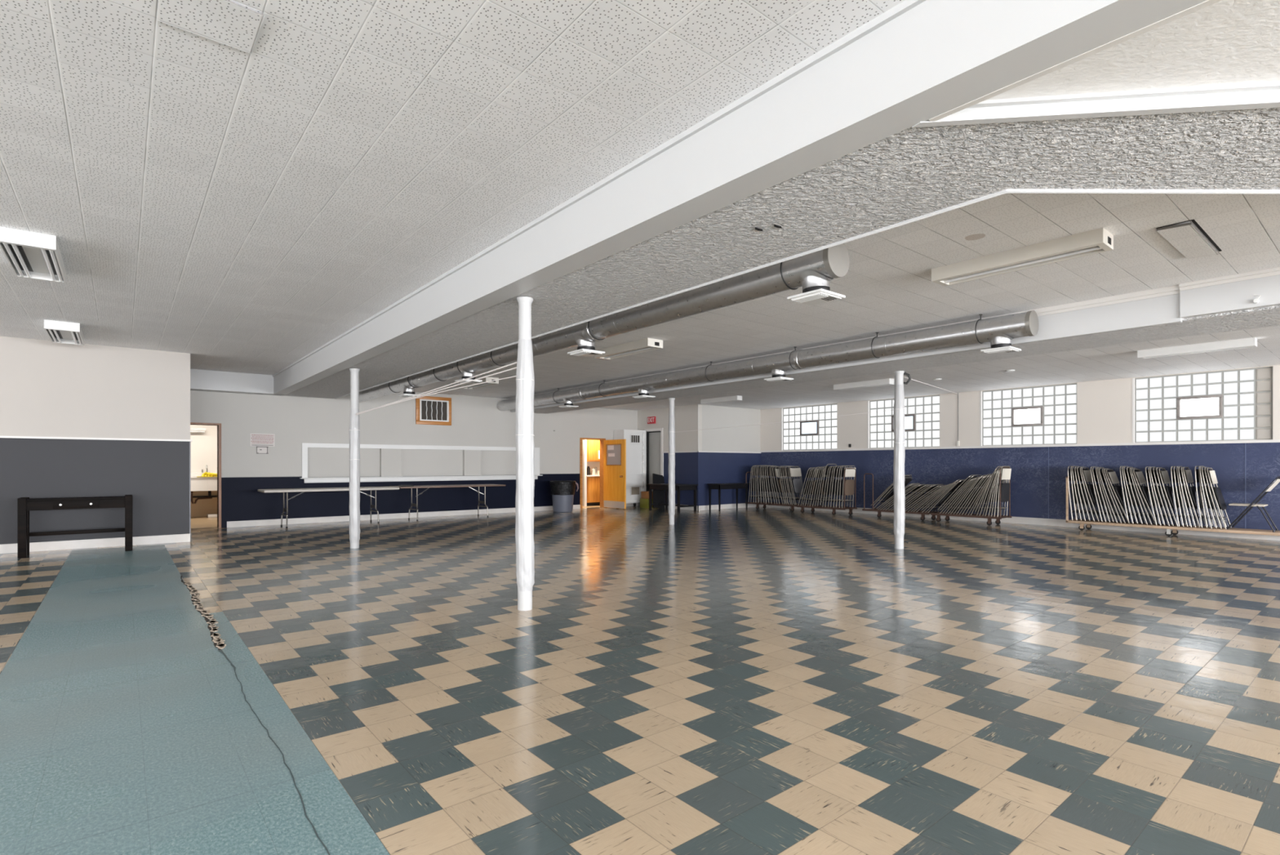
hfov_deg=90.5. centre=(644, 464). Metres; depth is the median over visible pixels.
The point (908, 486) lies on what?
folding chair
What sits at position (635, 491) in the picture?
grille
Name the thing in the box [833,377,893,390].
strip light
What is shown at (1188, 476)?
folding chair
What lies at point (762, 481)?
folding chair
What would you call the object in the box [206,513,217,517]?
plastic tray
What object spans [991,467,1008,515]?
folding chair
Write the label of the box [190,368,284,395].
header
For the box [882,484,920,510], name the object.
folding chair
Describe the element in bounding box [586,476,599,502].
base cabinet
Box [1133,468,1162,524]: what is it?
folding chair
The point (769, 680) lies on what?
floor
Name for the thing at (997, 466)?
folding chair
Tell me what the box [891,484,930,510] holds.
folding chair
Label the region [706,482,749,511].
side table
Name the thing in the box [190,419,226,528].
door frame
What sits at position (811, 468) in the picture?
folding chair
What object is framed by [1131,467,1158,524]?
folding chair
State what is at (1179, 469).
folding chair
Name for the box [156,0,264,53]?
tile
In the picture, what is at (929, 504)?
folding chair
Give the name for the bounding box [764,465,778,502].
folding chair
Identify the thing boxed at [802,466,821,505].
folding chair
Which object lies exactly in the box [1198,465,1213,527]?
folding chair
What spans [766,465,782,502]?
folding chair
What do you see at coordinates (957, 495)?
folding chair
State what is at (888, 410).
string
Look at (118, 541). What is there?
baseboard
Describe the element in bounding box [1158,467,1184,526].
folding chair
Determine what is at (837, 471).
folding chair
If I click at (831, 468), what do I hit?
folding chair
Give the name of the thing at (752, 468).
folding chair
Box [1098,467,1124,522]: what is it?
folding chair
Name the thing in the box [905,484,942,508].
folding chair
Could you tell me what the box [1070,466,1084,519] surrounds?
folding chair
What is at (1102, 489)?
folding chair
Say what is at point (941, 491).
folding chair
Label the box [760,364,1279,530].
wall
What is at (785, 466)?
folding chair
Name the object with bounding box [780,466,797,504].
folding chair
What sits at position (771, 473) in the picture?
folding chair
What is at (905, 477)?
folding chair
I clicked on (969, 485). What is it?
folding chair
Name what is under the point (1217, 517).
folding chair
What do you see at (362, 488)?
folding table
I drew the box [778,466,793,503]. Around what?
folding chair
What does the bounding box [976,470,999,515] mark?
folding chair
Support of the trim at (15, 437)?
attached to the wall at (48, 388)
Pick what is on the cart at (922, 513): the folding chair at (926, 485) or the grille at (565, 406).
the folding chair at (926, 485)
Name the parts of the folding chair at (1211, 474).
backrest, seat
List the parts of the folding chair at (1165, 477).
backrest, seat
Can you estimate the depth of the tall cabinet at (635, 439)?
18.02 m
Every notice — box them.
[249,433,275,446]
[256,446,268,453]
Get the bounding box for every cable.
[180,575,330,854]
[355,361,516,413]
[355,367,516,414]
[355,375,515,415]
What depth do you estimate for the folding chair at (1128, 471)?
11.08 m
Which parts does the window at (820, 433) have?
vent frame, pane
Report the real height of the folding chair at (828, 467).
0.993 m
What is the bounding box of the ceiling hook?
[1253,294,1261,302]
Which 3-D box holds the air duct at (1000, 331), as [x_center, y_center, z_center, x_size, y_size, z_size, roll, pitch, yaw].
[0.243,-1.440,11.253,0.300,0.449,12.012,0,0,-40]
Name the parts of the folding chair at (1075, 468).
seat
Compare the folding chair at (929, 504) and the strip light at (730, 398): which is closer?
the folding chair at (929, 504)
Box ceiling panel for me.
[986,0,1279,100]
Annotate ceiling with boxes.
[0,0,905,375]
[414,193,1279,398]
[597,325,1279,410]
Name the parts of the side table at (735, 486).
leg, leg, leg, leg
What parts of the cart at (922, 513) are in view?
post, rail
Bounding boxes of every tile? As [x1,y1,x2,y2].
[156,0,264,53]
[1156,222,1218,258]
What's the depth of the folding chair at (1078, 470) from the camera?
11.69 m
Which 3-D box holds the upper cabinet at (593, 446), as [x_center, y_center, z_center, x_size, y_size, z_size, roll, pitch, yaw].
[-1.328,-0.665,18.937,1.140,1.150,0.340,0,0,-40]
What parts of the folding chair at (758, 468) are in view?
seat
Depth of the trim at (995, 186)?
3.54 m
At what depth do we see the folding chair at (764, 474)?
16.94 m
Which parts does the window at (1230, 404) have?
vent frame, pane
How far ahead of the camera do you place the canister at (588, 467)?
18.58 m
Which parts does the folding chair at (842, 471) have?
seat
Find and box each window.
[781,403,836,449]
[867,395,939,448]
[979,382,1076,445]
[1132,366,1272,442]
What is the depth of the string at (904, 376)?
10.92 m
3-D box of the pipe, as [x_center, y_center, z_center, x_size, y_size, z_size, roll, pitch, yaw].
[-10.251,0.675,14.619,1.800,0.172,0.060,0,0,-40]
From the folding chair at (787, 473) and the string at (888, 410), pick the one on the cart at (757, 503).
the folding chair at (787, 473)
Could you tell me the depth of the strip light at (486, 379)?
12.43 m
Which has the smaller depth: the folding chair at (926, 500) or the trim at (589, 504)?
the folding chair at (926, 500)
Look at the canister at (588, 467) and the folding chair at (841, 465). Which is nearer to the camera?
the folding chair at (841, 465)
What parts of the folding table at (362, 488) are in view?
leg, leg, leg, leg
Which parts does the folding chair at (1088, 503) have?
seat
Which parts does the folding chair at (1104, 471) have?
seat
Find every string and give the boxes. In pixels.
[674,409,892,432]
[903,376,956,393]
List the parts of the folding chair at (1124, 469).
backrest, seat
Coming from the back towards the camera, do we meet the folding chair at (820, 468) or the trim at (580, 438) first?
the trim at (580, 438)
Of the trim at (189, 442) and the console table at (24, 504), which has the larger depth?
the trim at (189, 442)
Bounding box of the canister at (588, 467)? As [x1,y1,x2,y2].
[586,466,590,475]
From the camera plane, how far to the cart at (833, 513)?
15.23 m
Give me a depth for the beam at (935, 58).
2.85 m
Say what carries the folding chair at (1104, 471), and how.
on the cart at (1232, 530)
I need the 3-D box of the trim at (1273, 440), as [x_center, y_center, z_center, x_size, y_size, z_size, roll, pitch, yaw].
[10.031,-0.377,10.217,0.050,0.043,20.990,0,0,-40]
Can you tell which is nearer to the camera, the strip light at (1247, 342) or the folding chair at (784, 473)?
the strip light at (1247, 342)
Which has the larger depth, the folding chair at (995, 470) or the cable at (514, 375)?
the folding chair at (995, 470)
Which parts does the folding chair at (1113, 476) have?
backrest, seat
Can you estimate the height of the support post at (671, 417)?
2.552 m
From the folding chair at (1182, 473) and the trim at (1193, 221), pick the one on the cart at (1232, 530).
the folding chair at (1182, 473)
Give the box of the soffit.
[284,107,1279,398]
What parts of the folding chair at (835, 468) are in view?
backrest, seat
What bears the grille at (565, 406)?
attached to the air duct at (1000, 331)
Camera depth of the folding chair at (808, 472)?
15.87 m
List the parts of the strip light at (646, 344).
plate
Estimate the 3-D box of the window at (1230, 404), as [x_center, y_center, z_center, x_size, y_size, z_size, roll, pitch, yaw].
[9.543,-0.991,10.919,0.139,1.177,1.837,0,0,-40]
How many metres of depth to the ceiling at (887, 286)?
5.59 m
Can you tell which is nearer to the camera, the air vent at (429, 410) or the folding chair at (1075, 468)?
the folding chair at (1075, 468)
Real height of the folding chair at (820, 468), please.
0.983 m
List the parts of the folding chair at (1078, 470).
backrest, seat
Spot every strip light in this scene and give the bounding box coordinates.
[0,226,66,283]
[44,319,84,345]
[459,377,498,389]
[594,337,662,359]
[700,395,742,404]
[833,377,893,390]
[931,227,1113,286]
[1137,337,1257,359]
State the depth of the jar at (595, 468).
18.78 m
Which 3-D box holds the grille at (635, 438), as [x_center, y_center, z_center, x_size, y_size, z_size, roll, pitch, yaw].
[-0.271,-0.731,18.009,0.330,0.230,0.036,0,0,-40]
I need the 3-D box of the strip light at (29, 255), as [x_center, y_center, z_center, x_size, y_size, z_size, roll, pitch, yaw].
[-5.014,-1.698,5.211,0.324,0.106,1.180,0,0,-40]
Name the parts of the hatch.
sill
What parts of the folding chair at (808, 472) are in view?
seat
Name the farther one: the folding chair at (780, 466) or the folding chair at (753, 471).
the folding chair at (753, 471)
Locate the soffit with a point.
(911, 167)
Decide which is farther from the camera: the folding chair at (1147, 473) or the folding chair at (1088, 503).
the folding chair at (1088, 503)
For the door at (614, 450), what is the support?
in the wall at (476, 421)
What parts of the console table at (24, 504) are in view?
leg, leg, drawer, leg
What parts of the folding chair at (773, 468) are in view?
seat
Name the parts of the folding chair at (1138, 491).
seat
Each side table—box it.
[647,483,698,512]
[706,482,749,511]
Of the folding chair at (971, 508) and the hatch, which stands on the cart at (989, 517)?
the folding chair at (971, 508)
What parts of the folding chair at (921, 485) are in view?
backrest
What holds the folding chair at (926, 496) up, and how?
on the cart at (922, 513)
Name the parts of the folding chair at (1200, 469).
seat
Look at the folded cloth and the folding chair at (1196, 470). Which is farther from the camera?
the folded cloth
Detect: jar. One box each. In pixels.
[591,468,595,475]
[594,466,597,475]
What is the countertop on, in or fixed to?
on the base cabinet at (593, 482)
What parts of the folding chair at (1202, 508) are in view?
seat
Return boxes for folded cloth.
[398,484,413,486]
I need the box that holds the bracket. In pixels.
[755,223,782,231]
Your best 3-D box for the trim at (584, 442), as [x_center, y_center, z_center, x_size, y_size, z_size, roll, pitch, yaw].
[-1.798,-0.015,18.517,0.080,2.450,0.250,0,0,-40]
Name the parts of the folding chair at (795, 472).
backrest, seat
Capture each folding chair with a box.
[748,465,761,502]
[751,465,763,501]
[753,465,764,502]
[755,465,764,502]
[757,465,769,502]
[760,465,772,502]
[761,465,773,502]
[763,465,776,502]
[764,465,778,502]
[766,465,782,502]
[768,466,785,502]
[770,466,787,503]
[772,466,790,503]
[774,466,793,503]
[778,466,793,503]
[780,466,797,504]
[782,465,797,504]
[784,466,799,504]
[785,466,801,504]
[787,466,805,504]
[789,466,804,504]
[798,466,818,505]
[800,467,818,505]
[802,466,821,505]
[804,466,822,505]
[807,466,820,506]
[809,466,826,506]
[812,466,825,506]
[814,466,831,506]
[817,466,832,506]
[819,463,837,504]
[822,466,839,506]
[824,466,840,506]
[827,465,842,506]
[830,465,844,506]
[833,465,848,507]
[835,465,850,506]
[839,465,852,507]
[841,465,855,507]
[871,475,909,505]
[873,474,911,505]
[874,476,912,507]
[875,483,919,508]
[877,484,915,509]
[880,484,917,509]
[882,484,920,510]
[884,484,926,510]
[888,484,927,510]
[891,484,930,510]
[905,484,933,508]
[905,484,934,505]
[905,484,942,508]
[905,484,943,508]
[905,484,945,511]
[907,485,943,511]
[910,484,947,511]
[912,483,953,511]
[915,482,953,511]
[921,479,961,510]
[922,480,960,511]
[924,480,964,512]
[927,479,964,512]
[937,474,978,510]
[939,477,973,513]
[940,474,982,510]
[942,477,976,513]
[945,476,982,513]
[947,475,983,513]
[950,475,987,514]
[953,474,986,514]
[955,474,989,514]
[959,473,990,514]
[961,473,991,514]
[964,473,994,515]
[967,478,989,515]
[970,473,993,515]
[974,466,1000,511]
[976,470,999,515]
[978,468,1001,515]
[982,467,1005,515]
[984,467,1007,515]
[987,466,1004,515]
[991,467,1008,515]
[993,466,1008,516]
[996,466,1011,516]
[1067,466,1079,519]
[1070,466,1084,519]
[1071,466,1088,519]
[1074,466,1091,520]
[1076,466,1095,520]
[1080,466,1099,520]
[1081,466,1106,520]
[1090,466,1110,521]
[1092,466,1113,521]
[1095,466,1117,521]
[1097,466,1120,521]
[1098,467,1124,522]
[1102,467,1126,523]
[1103,468,1130,523]
[1106,468,1134,523]
[1120,466,1135,520]
[1121,466,1139,523]
[1123,466,1144,523]
[1126,466,1149,523]
[1129,467,1153,524]
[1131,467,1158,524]
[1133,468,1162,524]
[1145,466,1160,524]
[1148,466,1166,524]
[1149,466,1170,524]
[1152,466,1173,525]
[1155,466,1179,525]
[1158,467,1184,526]
[1170,466,1185,526]
[1173,466,1186,526]
[1176,466,1192,526]
[1177,466,1196,526]
[1181,466,1200,527]
[1182,466,1204,526]
[1194,465,1208,527]
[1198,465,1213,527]
[1199,466,1217,528]
[1201,466,1222,528]
[1204,466,1226,528]
[1206,466,1231,528]
[1226,475,1279,532]
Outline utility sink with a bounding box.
[191,464,217,503]
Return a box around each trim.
[0,435,192,441]
[189,441,191,533]
[272,0,926,376]
[326,180,1279,398]
[579,437,605,508]
[582,439,586,506]
[586,502,599,506]
[644,427,662,490]
[647,431,660,490]
[662,450,760,475]
[697,404,698,450]
[760,439,1279,452]
[911,81,1279,127]
[928,0,1222,121]
[1048,443,1245,528]
[1155,219,1222,251]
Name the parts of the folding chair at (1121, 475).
seat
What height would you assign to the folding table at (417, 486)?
0.743 m
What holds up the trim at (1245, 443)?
attached to the wall at (1104, 406)
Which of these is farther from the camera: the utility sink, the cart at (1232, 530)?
the utility sink
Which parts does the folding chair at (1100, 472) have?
backrest, seat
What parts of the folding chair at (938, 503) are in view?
seat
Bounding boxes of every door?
[603,439,626,508]
[648,431,660,490]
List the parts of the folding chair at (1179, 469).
backrest, seat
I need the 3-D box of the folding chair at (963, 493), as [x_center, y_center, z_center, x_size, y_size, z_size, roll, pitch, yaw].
[6.695,0.635,13.136,0.461,0.802,0.634,0,0,-40]
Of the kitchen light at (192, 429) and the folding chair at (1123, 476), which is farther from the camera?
the kitchen light at (192, 429)
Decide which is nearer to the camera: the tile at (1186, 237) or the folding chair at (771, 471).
the tile at (1186, 237)
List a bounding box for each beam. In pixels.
[273,0,1207,395]
[510,266,1279,412]
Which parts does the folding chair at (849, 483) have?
seat, backrest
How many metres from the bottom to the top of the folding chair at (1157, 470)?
0.984 m
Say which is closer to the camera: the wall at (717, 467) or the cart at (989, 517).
the cart at (989, 517)
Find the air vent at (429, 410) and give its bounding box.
[415,395,451,425]
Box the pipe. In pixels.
[192,490,217,497]
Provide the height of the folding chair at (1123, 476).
0.997 m
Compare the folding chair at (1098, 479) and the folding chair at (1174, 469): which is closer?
the folding chair at (1174, 469)
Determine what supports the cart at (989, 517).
on the floor
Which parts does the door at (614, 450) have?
glass pane, kick plate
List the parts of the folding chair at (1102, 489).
seat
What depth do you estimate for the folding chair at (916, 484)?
14.20 m
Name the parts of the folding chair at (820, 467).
seat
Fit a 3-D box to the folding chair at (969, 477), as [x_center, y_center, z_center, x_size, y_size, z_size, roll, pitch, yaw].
[6.577,0.583,13.286,0.461,0.754,0.690,0,0,-40]
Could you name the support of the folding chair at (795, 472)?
on the cart at (757, 503)
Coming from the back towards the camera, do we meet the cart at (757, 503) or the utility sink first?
the cart at (757, 503)
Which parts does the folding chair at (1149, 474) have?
seat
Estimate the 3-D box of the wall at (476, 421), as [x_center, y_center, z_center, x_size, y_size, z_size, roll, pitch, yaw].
[-7.256,-0.295,12.980,18.332,3.010,0.160,0,0,-40]
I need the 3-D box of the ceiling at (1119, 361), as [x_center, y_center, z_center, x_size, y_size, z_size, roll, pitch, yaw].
[7.101,-1.641,9.491,5.855,0.100,23.600,0,0,-40]
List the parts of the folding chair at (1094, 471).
backrest, seat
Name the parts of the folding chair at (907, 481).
seat, backrest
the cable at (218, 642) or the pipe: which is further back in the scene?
the pipe
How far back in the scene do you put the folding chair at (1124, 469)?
11.13 m
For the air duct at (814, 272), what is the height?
0.455 m
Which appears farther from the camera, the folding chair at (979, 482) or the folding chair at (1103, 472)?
the folding chair at (979, 482)
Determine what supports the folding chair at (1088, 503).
on the cart at (1232, 530)
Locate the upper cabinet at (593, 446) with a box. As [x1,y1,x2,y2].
[586,440,599,461]
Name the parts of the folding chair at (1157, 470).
backrest, seat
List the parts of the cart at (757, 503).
post, rail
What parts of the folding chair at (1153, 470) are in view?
backrest, seat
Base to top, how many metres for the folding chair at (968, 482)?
0.766 m
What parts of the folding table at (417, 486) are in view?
leg, leg, leg, leg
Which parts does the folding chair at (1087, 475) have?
backrest, seat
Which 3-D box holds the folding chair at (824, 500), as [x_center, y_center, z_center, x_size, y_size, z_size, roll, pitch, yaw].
[4.553,0.533,15.499,0.461,0.993,0.223,0,0,-40]
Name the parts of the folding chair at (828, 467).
seat, backrest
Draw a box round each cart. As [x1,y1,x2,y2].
[745,471,807,511]
[796,467,857,515]
[862,472,940,520]
[930,466,1011,524]
[1066,475,1279,536]
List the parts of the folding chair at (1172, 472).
backrest, seat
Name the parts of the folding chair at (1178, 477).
seat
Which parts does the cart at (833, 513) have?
rail, post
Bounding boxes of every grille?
[397,393,420,396]
[454,378,482,383]
[559,404,578,408]
[567,348,604,356]
[631,434,639,443]
[631,486,639,495]
[632,395,655,398]
[764,376,793,382]
[786,288,845,305]
[980,346,1021,354]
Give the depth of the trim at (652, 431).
18.37 m
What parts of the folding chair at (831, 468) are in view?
seat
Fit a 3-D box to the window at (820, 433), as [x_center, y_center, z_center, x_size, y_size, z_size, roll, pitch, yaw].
[4.445,-0.991,17.097,0.139,1.177,1.797,0,0,-40]
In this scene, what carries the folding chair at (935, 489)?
on the cart at (922, 513)
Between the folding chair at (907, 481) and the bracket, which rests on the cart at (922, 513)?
the folding chair at (907, 481)
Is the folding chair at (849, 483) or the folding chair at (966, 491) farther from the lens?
the folding chair at (849, 483)
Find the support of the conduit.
attached to the wall at (1104, 406)
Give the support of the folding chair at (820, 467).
on the cart at (833, 513)
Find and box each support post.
[349,368,360,548]
[515,296,534,610]
[668,397,675,524]
[893,370,911,548]
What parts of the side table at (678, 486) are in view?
leg, leg, leg, leg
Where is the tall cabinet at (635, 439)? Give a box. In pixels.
[613,429,645,506]
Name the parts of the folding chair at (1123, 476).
seat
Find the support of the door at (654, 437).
in the wall at (688, 465)
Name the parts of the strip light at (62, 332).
plate, plate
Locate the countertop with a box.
[586,474,599,476]
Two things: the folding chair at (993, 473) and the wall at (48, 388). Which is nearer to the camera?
the wall at (48, 388)
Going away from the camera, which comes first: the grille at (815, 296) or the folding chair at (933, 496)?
the grille at (815, 296)
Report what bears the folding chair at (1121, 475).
on the cart at (1232, 530)
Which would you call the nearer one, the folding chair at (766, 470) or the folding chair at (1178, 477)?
the folding chair at (1178, 477)
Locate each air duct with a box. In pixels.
[359,243,849,402]
[497,310,1038,410]
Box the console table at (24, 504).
[17,494,132,558]
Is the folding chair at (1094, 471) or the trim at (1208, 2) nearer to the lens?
the trim at (1208, 2)
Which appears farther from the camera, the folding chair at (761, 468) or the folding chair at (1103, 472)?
the folding chair at (761, 468)
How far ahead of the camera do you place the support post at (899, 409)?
9.09 m
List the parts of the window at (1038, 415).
vent frame, pane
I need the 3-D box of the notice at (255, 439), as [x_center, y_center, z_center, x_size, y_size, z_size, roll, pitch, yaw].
[-7.593,-0.490,12.593,0.425,0.250,0.008,0,0,-40]
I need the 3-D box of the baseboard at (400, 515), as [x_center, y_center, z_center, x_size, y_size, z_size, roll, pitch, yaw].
[-4.130,1.152,15.444,10.172,0.115,0.018,0,0,-40]
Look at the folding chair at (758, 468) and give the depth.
17.12 m
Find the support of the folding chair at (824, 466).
on the cart at (833, 513)
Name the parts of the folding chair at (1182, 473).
seat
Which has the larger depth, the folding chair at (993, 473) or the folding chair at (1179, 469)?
the folding chair at (993, 473)
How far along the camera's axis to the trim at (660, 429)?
17.90 m
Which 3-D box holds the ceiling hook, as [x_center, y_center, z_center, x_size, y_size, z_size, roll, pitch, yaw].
[5.274,-1.429,5.456,0.037,0.073,0.049,0,0,-40]
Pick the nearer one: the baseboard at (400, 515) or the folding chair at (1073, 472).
the folding chair at (1073, 472)
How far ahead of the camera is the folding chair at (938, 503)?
13.36 m
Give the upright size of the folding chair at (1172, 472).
1.004 m
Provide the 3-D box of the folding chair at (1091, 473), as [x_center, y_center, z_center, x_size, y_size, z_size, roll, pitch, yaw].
[8.352,0.528,11.632,0.461,0.993,0.200,0,0,-40]
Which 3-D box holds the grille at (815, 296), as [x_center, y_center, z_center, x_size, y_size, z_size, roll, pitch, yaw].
[1.264,-1.226,4.674,0.300,0.032,0.300,0,0,-40]
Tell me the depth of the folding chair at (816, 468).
15.68 m
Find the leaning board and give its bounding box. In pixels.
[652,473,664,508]
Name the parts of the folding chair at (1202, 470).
backrest, seat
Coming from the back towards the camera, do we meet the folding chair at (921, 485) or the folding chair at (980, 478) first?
the folding chair at (921, 485)
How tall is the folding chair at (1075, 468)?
0.995 m
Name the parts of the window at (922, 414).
vent frame, pane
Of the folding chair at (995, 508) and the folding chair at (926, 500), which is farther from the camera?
the folding chair at (926, 500)
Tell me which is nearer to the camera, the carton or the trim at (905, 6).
the trim at (905, 6)
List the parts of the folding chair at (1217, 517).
seat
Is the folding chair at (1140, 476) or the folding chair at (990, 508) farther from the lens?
the folding chair at (990, 508)
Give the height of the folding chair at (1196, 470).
1.006 m
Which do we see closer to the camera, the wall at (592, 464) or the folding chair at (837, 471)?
the folding chair at (837, 471)
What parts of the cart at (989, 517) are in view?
rail, post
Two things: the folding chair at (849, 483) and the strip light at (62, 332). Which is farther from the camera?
the folding chair at (849, 483)
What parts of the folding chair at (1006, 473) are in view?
seat, backrest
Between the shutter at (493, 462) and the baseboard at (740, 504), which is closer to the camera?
the shutter at (493, 462)
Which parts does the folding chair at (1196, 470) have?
backrest, seat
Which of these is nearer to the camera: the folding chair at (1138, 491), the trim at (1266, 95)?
the trim at (1266, 95)
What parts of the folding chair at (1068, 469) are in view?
backrest, seat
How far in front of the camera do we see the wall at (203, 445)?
14.71 m
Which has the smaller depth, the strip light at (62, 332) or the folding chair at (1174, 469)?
the strip light at (62, 332)
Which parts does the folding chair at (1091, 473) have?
seat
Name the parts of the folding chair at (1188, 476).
backrest, seat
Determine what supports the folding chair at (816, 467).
on the cart at (833, 513)
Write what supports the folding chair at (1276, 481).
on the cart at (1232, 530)
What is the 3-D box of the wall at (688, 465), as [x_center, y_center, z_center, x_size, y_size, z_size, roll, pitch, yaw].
[0.652,-0.221,17.750,0.140,2.860,2.549,0,0,-40]
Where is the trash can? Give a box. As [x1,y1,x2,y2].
[549,480,578,511]
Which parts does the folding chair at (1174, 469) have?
backrest, seat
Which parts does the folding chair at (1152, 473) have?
backrest, seat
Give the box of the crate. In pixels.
[640,497,653,507]
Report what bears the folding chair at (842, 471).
on the cart at (833, 513)
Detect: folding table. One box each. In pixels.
[257,486,399,528]
[389,484,505,520]
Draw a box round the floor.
[0,505,1279,854]
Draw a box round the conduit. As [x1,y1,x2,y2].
[956,392,959,445]
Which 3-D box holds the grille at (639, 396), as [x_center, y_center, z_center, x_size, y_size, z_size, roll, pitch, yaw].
[-0.016,-1.232,11.566,0.300,0.032,0.300,0,0,-40]
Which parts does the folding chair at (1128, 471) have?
backrest, seat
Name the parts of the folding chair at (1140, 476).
backrest, seat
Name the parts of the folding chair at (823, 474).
seat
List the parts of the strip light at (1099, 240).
plate, plate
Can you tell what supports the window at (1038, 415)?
in the wall at (1104, 406)
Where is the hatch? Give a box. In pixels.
[299,442,542,482]
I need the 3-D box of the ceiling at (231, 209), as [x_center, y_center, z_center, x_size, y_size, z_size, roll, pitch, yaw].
[-3.298,-1.800,0.714,8.821,0.100,23.300,0,0,-40]
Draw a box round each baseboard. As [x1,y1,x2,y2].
[0,533,191,553]
[226,502,637,527]
[664,502,760,510]
[760,504,1279,540]
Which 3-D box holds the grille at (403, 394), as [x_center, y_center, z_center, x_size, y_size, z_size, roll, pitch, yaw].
[-4.191,-1.226,11.283,0.300,0.032,0.300,0,0,-40]
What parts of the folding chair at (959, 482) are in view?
seat, backrest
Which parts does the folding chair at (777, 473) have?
seat, backrest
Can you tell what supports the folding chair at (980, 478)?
on the cart at (989, 517)
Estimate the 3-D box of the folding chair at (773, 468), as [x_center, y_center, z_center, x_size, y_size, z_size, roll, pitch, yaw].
[3.611,0.533,16.768,0.461,0.981,0.258,0,0,-40]
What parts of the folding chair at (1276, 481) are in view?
seat, leg, leg, backrest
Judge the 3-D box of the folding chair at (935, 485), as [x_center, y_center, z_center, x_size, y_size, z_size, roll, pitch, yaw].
[6.075,0.727,13.897,0.461,0.621,0.807,0,0,-40]
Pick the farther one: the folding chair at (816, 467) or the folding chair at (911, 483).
the folding chair at (816, 467)
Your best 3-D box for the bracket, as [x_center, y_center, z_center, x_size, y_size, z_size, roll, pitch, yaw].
[0.724,-1.390,3.721,0.148,0.005,0.072,0,0,24]
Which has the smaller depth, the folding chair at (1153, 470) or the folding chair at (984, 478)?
the folding chair at (1153, 470)
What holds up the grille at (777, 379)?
attached to the air duct at (1000, 331)
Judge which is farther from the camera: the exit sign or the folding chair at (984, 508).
the exit sign
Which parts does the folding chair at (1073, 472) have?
backrest, seat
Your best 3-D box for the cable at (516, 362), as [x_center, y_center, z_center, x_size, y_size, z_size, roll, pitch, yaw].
[-2.612,-0.805,7.266,0.011,0.152,4.948,0,0,-39]
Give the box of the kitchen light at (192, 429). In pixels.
[190,427,205,432]
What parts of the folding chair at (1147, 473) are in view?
backrest, seat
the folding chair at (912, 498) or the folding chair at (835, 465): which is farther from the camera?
the folding chair at (835, 465)
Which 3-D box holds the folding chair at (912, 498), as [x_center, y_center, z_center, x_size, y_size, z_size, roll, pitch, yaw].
[6.024,0.734,13.932,0.461,0.607,0.817,0,0,-40]
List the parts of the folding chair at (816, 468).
seat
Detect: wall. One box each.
[0,336,190,544]
[190,390,637,527]
[190,424,217,517]
[586,461,599,475]
[637,404,702,505]
[702,404,760,505]
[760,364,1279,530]
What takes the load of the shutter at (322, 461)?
attached to the wall at (476, 421)
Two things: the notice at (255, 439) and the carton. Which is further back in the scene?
the carton
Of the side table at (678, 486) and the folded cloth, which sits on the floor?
the side table at (678, 486)
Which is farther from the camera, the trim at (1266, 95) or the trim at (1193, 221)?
the trim at (1193, 221)
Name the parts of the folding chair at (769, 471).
seat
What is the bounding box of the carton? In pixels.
[640,490,653,498]
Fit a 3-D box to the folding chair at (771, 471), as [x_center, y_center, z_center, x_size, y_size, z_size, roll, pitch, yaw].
[3.567,0.535,16.833,0.461,0.986,0.238,0,0,-40]
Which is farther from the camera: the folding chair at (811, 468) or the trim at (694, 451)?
the trim at (694, 451)
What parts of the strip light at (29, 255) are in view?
plate, plate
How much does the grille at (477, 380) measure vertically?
0.032 m
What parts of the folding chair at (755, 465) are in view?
seat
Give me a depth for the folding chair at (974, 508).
12.78 m
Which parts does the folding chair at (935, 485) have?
backrest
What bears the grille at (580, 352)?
attached to the air duct at (814, 272)
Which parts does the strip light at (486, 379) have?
plate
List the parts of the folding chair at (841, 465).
seat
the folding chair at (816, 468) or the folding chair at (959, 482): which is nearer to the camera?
the folding chair at (959, 482)
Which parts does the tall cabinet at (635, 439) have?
door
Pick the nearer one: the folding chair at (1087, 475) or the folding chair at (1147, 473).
the folding chair at (1147, 473)
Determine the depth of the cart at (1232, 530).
10.82 m
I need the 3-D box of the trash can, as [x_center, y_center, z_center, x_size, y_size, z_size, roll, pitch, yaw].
[-2.103,0.815,16.315,0.666,0.790,0.664,0,0,22]
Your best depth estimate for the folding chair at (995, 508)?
12.50 m
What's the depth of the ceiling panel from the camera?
2.26 m
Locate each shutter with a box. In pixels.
[307,447,380,477]
[402,448,462,475]
[481,449,515,475]
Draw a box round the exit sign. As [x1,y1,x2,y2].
[647,416,655,423]
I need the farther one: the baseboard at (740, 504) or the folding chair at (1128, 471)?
the baseboard at (740, 504)
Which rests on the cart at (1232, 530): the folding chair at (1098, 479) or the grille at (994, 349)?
the folding chair at (1098, 479)
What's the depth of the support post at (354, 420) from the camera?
9.17 m
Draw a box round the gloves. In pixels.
[196,471,217,476]
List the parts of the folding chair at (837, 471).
seat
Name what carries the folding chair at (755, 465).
on the cart at (757, 503)
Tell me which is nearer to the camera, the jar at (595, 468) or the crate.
the crate
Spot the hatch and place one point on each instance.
(378, 462)
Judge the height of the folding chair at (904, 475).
0.703 m
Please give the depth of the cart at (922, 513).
14.36 m
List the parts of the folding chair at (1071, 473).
seat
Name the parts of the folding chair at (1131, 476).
seat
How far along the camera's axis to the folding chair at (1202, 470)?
10.33 m

